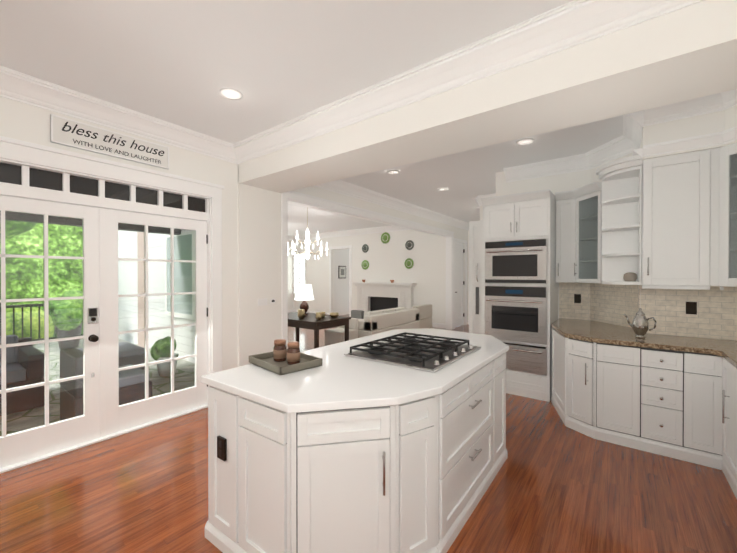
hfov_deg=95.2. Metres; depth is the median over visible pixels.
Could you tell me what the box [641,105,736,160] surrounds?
wall
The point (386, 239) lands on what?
plate
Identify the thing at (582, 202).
upper cabinet
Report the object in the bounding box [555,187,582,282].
upper cabinet
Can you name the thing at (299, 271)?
window
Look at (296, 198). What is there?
door frame
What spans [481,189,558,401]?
tall cabinet
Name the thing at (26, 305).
railing
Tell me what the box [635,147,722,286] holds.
upper cabinet
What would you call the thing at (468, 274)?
wall
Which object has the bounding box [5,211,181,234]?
porch roof
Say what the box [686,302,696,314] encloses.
electrical outlet plate
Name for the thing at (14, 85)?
crown molding
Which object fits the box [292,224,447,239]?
crown molding
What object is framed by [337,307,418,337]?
sofa
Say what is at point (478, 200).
crown molding
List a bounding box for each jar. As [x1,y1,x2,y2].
[273,339,286,361]
[286,341,300,364]
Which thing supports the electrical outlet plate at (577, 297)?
attached to the tile backsplash
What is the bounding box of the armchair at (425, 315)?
[412,304,431,328]
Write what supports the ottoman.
on the patio
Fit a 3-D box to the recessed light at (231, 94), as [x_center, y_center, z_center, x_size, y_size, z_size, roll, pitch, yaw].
[-1.141,-1.515,2.794,0.180,0.006,0.180,0,0,37]
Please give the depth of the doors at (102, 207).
3.04 m
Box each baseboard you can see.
[293,309,328,314]
[432,323,445,328]
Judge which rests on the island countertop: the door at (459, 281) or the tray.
the tray
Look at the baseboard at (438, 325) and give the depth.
9.46 m
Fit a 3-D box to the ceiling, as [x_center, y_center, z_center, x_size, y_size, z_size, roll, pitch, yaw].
[-1.427,-1.594,5.642,11.850,0.120,12.800,0,0,37]
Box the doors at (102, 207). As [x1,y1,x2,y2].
[0,158,211,473]
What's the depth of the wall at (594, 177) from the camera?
4.14 m
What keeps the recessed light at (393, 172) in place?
in the ceiling
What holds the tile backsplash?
attached to the wall at (594, 177)
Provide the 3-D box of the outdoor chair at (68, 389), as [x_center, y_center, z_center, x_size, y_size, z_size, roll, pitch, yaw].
[-2.779,1.137,3.576,0.600,0.760,0.650,0,0,37]
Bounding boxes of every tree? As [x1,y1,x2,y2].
[0,220,53,338]
[0,223,82,308]
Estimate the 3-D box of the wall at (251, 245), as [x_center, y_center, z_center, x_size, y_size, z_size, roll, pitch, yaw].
[-0.818,-0.031,5.190,0.175,3.000,12.800,0,0,37]
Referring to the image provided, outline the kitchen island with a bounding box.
[205,348,508,552]
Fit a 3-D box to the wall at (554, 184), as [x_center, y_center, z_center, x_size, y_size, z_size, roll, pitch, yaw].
[2.393,-0.029,4.675,1.180,3.000,0.150,0,0,37]
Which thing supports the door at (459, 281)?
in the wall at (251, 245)
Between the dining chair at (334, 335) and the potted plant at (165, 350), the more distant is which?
the dining chair at (334, 335)
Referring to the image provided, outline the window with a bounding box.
[293,252,305,293]
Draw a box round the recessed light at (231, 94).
[219,88,242,99]
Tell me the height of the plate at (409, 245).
0.320 m
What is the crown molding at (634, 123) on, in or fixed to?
attached to the wall at (713, 122)
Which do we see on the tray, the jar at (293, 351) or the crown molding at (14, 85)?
the jar at (293, 351)
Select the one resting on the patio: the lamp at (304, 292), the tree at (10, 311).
the tree at (10, 311)
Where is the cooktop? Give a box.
[344,332,480,372]
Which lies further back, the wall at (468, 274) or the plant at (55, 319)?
the wall at (468, 274)
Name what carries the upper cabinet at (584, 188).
attached to the wall
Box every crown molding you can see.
[0,66,231,161]
[228,0,704,163]
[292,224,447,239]
[314,180,468,229]
[476,193,495,205]
[503,89,736,182]
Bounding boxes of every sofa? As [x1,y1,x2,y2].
[0,334,44,415]
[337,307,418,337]
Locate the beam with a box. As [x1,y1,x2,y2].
[238,0,736,192]
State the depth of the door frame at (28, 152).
3.30 m
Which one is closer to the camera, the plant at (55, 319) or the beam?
the beam
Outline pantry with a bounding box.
[469,220,482,333]
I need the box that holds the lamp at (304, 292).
[294,284,313,315]
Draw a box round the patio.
[0,308,194,435]
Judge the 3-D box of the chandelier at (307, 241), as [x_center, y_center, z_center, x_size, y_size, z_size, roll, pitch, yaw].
[-1.144,-0.927,6.309,0.788,1.219,0.788,0,0,37]
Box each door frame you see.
[0,136,223,372]
[281,191,466,348]
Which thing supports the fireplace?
on the floor
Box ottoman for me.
[77,342,144,368]
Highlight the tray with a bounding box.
[249,339,321,374]
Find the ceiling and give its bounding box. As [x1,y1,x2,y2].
[0,0,622,235]
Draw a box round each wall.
[0,97,467,370]
[118,229,194,362]
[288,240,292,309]
[293,230,445,323]
[334,249,348,315]
[468,230,468,319]
[480,206,482,219]
[496,169,590,319]
[591,145,736,340]
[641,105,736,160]
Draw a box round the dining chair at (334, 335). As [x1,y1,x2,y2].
[325,318,357,345]
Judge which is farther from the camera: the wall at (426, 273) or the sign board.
the wall at (426, 273)
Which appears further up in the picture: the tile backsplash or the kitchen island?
the tile backsplash
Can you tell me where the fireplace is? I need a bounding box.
[353,280,416,311]
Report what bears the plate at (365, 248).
attached to the wall at (426, 273)
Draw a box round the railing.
[0,303,82,340]
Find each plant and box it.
[48,289,82,348]
[150,336,178,376]
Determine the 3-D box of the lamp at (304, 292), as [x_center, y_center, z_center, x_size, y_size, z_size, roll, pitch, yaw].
[-1.265,0.459,6.621,0.380,0.600,0.380,0,0,37]
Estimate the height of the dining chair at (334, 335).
0.620 m
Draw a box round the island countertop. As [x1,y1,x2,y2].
[200,328,508,447]
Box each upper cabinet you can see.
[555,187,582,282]
[571,191,594,278]
[579,187,594,282]
[595,175,626,284]
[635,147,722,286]
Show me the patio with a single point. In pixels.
(27, 422)
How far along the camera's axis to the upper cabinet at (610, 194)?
3.46 m
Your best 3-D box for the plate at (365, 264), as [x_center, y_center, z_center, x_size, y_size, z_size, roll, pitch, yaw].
[-0.108,-0.382,11.034,0.340,0.340,0.032,0,0,37]
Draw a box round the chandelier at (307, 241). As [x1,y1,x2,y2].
[288,207,328,259]
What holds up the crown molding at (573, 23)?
attached to the wall at (251, 245)
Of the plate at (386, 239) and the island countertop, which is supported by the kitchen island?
the island countertop
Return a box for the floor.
[0,314,736,552]
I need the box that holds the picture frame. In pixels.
[338,266,345,277]
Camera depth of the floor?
2.25 m
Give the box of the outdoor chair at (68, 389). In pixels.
[60,348,151,420]
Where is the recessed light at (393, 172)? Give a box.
[388,170,399,173]
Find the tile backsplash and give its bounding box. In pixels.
[559,282,736,339]
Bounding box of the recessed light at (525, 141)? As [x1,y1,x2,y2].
[517,138,533,144]
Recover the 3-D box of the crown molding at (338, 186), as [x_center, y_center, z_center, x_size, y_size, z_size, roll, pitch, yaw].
[0.954,-1.458,7.303,0.145,0.170,6.980,0,0,37]
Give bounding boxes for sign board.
[50,114,168,168]
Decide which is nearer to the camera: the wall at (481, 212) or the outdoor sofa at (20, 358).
the outdoor sofa at (20, 358)
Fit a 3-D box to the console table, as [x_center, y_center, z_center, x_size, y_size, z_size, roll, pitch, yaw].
[-1.194,0.811,6.419,1.500,1.302,0.900,0,0,37]
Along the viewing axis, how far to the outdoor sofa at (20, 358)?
3.85 m
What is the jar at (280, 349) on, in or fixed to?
on the tray
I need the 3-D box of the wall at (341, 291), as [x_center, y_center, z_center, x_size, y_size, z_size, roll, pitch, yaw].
[-0.821,-0.071,12.688,0.090,3.000,1.440,0,0,37]
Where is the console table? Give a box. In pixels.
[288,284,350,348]
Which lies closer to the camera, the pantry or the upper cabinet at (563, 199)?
the upper cabinet at (563, 199)
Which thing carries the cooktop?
in the island countertop
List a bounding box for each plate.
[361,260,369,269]
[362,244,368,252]
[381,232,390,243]
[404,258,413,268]
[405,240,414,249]
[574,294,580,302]
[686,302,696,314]
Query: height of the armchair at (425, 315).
0.700 m
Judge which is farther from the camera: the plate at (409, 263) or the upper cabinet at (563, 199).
the plate at (409, 263)
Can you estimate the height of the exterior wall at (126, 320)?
3.075 m
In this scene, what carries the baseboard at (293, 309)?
attached to the wall at (426, 273)
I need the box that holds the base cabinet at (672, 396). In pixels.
[551,318,736,498]
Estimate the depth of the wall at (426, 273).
10.51 m
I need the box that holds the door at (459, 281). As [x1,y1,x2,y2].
[455,243,464,326]
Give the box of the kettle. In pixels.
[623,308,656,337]
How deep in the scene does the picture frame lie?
12.38 m

